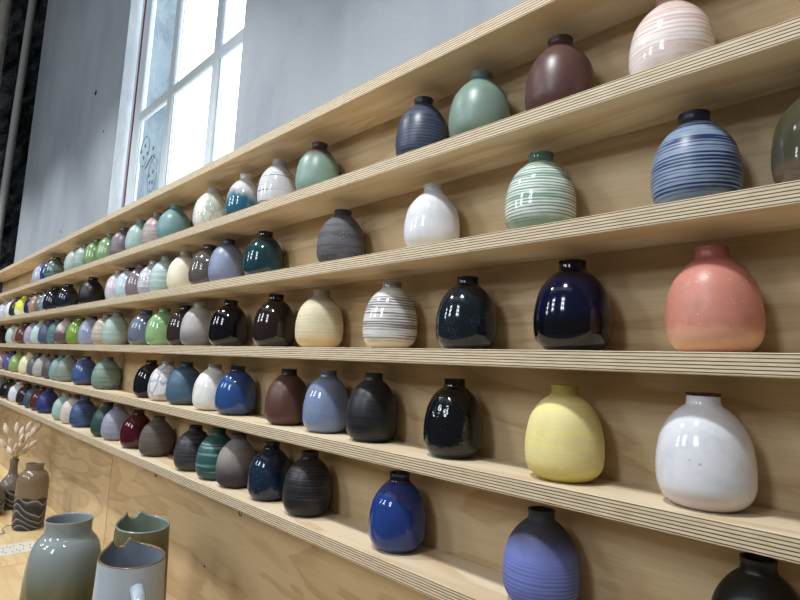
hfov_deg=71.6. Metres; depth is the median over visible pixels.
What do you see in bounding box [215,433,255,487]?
bud vase
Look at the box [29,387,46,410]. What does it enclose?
bud vase
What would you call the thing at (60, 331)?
bud vase
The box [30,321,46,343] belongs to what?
bud vase
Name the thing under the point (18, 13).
wall
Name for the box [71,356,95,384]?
bud vase
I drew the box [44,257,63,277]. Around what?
bud vase
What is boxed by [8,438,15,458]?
grass
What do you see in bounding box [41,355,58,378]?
bud vase
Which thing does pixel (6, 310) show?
bud vase
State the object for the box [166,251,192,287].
bud vase
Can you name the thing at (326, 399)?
bud vase
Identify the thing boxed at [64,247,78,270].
bud vase
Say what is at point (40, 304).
bud vase
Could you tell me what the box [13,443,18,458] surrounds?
grass
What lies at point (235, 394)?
bud vase
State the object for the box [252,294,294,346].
bud vase
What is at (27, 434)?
grass
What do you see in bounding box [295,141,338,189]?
bud vase
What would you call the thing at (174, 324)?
bud vase
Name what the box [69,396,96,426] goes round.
bud vase
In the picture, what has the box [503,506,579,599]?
bud vase
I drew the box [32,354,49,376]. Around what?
bud vase
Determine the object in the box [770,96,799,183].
bud vase
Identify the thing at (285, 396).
bud vase
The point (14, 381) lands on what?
bud vase
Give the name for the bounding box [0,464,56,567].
display table
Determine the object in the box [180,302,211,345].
bud vase
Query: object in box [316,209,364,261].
bud vase
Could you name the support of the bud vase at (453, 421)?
on the wall shelf at (631, 541)
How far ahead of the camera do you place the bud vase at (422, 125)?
0.87 m
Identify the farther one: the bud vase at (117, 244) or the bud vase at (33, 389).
the bud vase at (33, 389)
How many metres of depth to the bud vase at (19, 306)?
3.02 m
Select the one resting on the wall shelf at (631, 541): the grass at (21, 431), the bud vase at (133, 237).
the bud vase at (133, 237)
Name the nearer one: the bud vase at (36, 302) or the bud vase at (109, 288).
the bud vase at (109, 288)
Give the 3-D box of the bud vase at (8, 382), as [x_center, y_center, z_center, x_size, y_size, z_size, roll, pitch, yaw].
[-2.173,0.492,3.086,0.087,0.104,0.087,-3,-9,38]
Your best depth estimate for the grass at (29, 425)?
2.36 m
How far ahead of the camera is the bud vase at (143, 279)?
1.67 m
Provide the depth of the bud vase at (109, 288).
1.89 m
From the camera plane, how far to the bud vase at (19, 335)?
2.91 m
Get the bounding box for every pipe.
[0,0,11,83]
[0,0,36,253]
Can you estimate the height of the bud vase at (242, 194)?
0.113 m
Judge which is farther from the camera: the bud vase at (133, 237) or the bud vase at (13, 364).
the bud vase at (13, 364)
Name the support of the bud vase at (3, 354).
on the wall shelf at (79, 472)
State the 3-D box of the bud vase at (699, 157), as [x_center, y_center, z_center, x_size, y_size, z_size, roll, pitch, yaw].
[0.316,-0.147,0.595,0.087,0.108,0.087,8,-8,-36]
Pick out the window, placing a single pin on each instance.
(158, 86)
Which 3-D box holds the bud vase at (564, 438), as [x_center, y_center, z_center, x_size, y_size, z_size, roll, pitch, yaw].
[0.197,0.158,0.665,0.092,0.110,0.092,9,-10,-44]
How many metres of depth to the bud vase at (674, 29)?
0.59 m
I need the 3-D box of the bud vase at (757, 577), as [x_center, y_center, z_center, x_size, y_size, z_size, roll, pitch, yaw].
[0.330,0.295,0.508,0.085,0.113,0.085,4,-7,-9]
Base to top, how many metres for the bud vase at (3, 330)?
0.113 m
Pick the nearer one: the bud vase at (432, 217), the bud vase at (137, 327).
the bud vase at (432, 217)
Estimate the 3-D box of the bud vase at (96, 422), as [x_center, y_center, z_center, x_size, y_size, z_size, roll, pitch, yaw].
[-0.976,0.397,1.848,0.093,0.109,0.093,3,-7,-5]
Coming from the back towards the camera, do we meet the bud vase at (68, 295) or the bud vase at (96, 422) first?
the bud vase at (68, 295)
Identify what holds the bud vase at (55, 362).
on the wall shelf at (79, 472)
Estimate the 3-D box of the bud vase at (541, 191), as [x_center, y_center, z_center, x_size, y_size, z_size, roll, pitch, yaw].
[0.184,-0.138,0.728,0.092,0.109,0.092,9,-9,-41]
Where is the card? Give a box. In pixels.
[0,541,34,555]
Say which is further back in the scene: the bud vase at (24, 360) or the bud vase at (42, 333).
the bud vase at (24, 360)
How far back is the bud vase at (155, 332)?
1.56 m
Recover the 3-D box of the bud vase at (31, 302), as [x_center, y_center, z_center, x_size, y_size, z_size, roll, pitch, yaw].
[-1.820,0.018,2.797,0.087,0.110,0.087,6,-8,-29]
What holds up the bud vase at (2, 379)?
on the wall shelf at (79, 472)
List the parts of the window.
frame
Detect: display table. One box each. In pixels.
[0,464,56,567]
[0,563,25,599]
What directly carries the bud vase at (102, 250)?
on the wall shelf at (79, 472)
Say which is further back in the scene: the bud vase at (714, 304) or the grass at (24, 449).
the grass at (24, 449)
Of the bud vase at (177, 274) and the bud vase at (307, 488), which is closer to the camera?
the bud vase at (307, 488)
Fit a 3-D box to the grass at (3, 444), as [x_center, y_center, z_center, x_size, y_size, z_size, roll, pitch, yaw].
[-1.669,0.638,2.359,0.066,0.097,0.022,9,-9,-43]
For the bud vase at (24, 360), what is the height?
0.108 m
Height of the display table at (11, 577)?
0.830 m
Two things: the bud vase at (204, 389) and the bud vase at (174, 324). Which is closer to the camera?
the bud vase at (204, 389)
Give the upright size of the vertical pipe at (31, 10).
5.100 m
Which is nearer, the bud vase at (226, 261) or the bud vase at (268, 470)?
the bud vase at (268, 470)
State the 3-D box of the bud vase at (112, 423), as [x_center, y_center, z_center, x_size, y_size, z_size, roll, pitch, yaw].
[-0.908,0.392,1.781,0.089,0.109,0.089,-4,-10,44]
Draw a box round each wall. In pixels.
[0,0,47,292]
[14,0,524,262]
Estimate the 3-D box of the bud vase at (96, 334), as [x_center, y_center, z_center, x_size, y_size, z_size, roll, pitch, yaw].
[-1.041,0.106,1.967,0.091,0.108,0.091,3,-7,0]
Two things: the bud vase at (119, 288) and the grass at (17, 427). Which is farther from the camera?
the grass at (17, 427)
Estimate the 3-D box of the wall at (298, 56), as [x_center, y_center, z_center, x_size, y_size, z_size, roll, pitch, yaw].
[0.621,-1.146,0.709,0.235,5.500,9.030,9,-9,-43]
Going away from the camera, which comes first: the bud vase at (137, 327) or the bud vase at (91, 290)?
the bud vase at (137, 327)
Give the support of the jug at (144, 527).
on the display table at (11, 577)
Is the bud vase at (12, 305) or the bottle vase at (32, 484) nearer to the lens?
the bottle vase at (32, 484)
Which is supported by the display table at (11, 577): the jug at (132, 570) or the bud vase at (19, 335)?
the jug at (132, 570)
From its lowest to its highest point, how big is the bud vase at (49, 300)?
0.113 m
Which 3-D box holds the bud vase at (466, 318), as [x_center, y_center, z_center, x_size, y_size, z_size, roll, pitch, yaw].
[0.096,0.020,0.797,0.087,0.105,0.087,4,-7,-10]
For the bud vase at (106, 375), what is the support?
on the wall shelf at (79, 472)
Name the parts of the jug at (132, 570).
handle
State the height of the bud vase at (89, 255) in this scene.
0.113 m
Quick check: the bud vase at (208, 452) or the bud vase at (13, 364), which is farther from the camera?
the bud vase at (13, 364)
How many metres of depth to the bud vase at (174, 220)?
1.58 m
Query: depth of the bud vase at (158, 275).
1.60 m
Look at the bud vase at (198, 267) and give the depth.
1.39 m
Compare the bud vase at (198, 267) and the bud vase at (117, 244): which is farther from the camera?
the bud vase at (117, 244)
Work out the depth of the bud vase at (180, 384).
1.41 m
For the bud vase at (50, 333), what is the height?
0.113 m
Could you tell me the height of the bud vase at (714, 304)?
0.109 m
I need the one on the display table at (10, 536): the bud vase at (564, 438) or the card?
the card
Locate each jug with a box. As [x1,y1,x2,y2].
[92,537,165,599]
[113,510,169,599]
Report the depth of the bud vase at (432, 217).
0.83 m
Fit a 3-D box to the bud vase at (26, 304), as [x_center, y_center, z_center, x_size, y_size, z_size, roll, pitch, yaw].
[-1.894,0.024,2.874,0.087,0.109,0.087,9,-9,-42]
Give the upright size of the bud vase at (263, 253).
0.106 m
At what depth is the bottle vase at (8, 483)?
2.33 m
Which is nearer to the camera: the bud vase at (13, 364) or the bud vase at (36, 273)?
the bud vase at (36, 273)
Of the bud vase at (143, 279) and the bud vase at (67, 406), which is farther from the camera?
the bud vase at (67, 406)
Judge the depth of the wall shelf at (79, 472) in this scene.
2.32 m
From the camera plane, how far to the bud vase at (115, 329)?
1.87 m
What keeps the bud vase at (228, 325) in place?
on the wall shelf at (631, 541)
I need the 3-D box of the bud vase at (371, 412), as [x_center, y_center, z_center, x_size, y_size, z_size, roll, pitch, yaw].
[-0.046,0.176,0.920,0.086,0.111,0.086,5,-7,-18]
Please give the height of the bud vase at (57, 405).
0.106 m
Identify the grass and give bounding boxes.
[0,439,12,456]
[3,423,13,457]
[7,446,14,458]
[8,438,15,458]
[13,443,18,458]
[14,422,19,454]
[15,427,36,457]
[16,421,31,455]
[16,423,41,457]
[16,433,24,456]
[17,426,24,451]
[18,444,29,455]
[24,432,29,442]
[28,439,37,448]
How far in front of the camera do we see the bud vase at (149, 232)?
1.69 m
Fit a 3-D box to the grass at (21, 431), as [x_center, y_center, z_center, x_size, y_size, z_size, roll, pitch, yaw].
[-1.649,0.622,2.410,0.020,0.143,0.045,7,-8,-31]
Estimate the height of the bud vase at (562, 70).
0.110 m
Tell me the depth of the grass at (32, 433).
2.37 m
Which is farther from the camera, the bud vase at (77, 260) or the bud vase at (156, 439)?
the bud vase at (77, 260)
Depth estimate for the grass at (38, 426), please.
2.42 m
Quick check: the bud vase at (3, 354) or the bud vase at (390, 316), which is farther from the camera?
the bud vase at (3, 354)
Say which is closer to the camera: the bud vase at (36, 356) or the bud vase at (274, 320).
the bud vase at (274, 320)
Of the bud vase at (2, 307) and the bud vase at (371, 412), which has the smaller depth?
the bud vase at (371, 412)
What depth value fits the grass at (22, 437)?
2.35 m
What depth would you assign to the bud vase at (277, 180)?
1.19 m
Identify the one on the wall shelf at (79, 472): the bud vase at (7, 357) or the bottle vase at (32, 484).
the bud vase at (7, 357)
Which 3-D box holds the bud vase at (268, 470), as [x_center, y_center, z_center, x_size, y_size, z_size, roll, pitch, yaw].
[-0.261,0.342,1.115,0.087,0.109,0.087,0,-7,21]
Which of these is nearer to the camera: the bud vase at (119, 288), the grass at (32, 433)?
the bud vase at (119, 288)
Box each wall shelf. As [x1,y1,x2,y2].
[0,215,132,550]
[83,0,799,599]
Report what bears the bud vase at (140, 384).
on the wall shelf at (631, 541)
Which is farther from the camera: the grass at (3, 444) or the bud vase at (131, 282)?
the grass at (3, 444)
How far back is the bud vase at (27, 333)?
2.75 m
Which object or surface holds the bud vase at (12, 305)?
on the wall shelf at (79, 472)
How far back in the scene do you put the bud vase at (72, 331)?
2.17 m
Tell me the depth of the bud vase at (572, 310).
0.64 m
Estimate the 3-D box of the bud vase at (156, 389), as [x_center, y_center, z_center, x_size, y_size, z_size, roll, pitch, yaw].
[-0.648,0.224,1.537,0.090,0.109,0.090,1,-7,16]
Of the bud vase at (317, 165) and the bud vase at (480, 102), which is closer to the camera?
the bud vase at (480, 102)
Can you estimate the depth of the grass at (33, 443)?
2.40 m
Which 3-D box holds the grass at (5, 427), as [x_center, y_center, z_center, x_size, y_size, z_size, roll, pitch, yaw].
[-1.680,0.610,2.382,0.073,0.157,0.020,1,-7,17]
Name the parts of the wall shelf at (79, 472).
panel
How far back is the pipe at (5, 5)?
4.05 m
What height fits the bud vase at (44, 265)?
0.108 m
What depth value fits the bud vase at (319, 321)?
1.01 m
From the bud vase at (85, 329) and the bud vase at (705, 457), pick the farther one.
the bud vase at (85, 329)
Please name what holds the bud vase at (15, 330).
on the wall shelf at (79, 472)
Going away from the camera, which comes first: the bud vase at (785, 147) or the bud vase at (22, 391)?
the bud vase at (785, 147)
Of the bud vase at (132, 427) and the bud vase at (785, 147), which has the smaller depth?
the bud vase at (785, 147)
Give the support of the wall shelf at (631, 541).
attached to the wall at (298, 56)
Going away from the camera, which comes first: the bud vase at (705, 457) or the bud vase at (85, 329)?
the bud vase at (705, 457)
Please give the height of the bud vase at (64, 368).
0.109 m
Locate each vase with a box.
[0,301,9,317]
[0,325,6,342]
[0,351,8,368]
[0,377,6,386]
[0,379,13,397]
[0,458,18,509]
[0,485,5,513]
[2,351,16,370]
[4,299,15,316]
[5,324,19,343]
[5,380,19,399]
[8,297,20,315]
[8,352,24,371]
[8,382,23,401]
[11,324,22,343]
[11,462,48,530]
[14,296,28,314]
[15,323,29,343]
[16,384,31,404]
[18,352,34,373]
[19,512,101,599]
[23,294,35,312]
[23,321,38,343]
[23,386,39,407]
[26,353,42,375]
[28,292,41,312]
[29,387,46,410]
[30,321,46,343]
[32,262,45,281]
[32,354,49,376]
[34,292,46,311]
[36,388,58,412]
[38,290,50,310]
[38,320,54,343]
[40,260,50,279]
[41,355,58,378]
[43,287,59,309]
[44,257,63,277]
[46,319,63,343]
[49,355,64,379]
[52,393,71,419]
[54,318,71,343]
[55,283,78,307]
[55,355,76,381]
[60,395,80,423]
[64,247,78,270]
[66,317,85,343]
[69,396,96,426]
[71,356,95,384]
[72,244,88,267]
[77,316,97,344]
[78,277,104,303]
[83,239,100,263]
[90,402,113,436]
[91,314,112,344]
[91,357,120,389]
[96,233,114,259]
[101,404,129,440]
[102,312,128,344]
[104,270,124,298]
[109,227,129,254]
[114,267,135,297]
[119,410,150,448]
[125,220,146,249]
[125,264,146,295]
[127,310,152,344]
[133,360,158,397]
[137,261,158,293]
[138,416,173,456]
[141,212,162,243]
[145,308,172,344]
[147,361,175,400]
[148,256,171,291]
[157,204,190,237]
[165,362,199,404]
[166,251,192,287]
[166,305,191,345]
[173,424,207,470]
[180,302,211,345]
[188,244,216,284]
[192,187,226,225]
[192,364,225,410]
[195,428,230,479]
[208,239,243,280]
[208,300,248,345]
[214,366,256,414]
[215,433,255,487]
[225,173,257,214]
[243,231,283,274]
[247,441,290,500]
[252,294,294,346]
[257,159,296,203]
[264,368,307,425]
[282,450,331,516]
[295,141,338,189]
[295,290,343,346]
[302,370,348,432]
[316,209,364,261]
[346,372,397,442]
[362,281,417,347]
[368,470,426,552]
[395,96,447,155]
[404,183,459,246]
[423,378,482,458]
[436,276,496,348]
[449,70,510,136]
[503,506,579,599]
[504,150,576,229]
[525,34,595,110]
[525,384,604,482]
[533,259,611,350]
[629,0,715,74]
[651,108,742,204]
[655,392,757,512]
[665,245,765,352]
[711,552,799,599]
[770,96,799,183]
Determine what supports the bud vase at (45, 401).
on the wall shelf at (79, 472)
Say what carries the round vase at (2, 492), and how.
on the display table at (10, 536)
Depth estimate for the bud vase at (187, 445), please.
1.33 m
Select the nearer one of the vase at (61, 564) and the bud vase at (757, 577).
the bud vase at (757, 577)
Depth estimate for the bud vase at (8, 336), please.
3.11 m
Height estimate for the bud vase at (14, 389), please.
0.104 m
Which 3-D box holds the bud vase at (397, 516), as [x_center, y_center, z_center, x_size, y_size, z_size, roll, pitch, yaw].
[-0.003,0.321,0.849,0.088,0.112,0.088,-3,-9,38]
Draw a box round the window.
[107,0,243,214]
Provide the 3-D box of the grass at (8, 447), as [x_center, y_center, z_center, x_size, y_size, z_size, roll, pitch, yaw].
[-1.673,0.662,2.392,0.066,0.058,0.020,0,-7,19]
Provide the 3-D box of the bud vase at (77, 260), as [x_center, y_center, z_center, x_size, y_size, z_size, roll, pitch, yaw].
[-1.293,-0.173,2.280,0.087,0.113,0.087,-1,-8,28]
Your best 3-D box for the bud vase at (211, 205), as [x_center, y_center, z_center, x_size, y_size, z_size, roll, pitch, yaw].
[-0.492,-0.235,1.452,0.091,0.113,0.091,4,-7,-8]

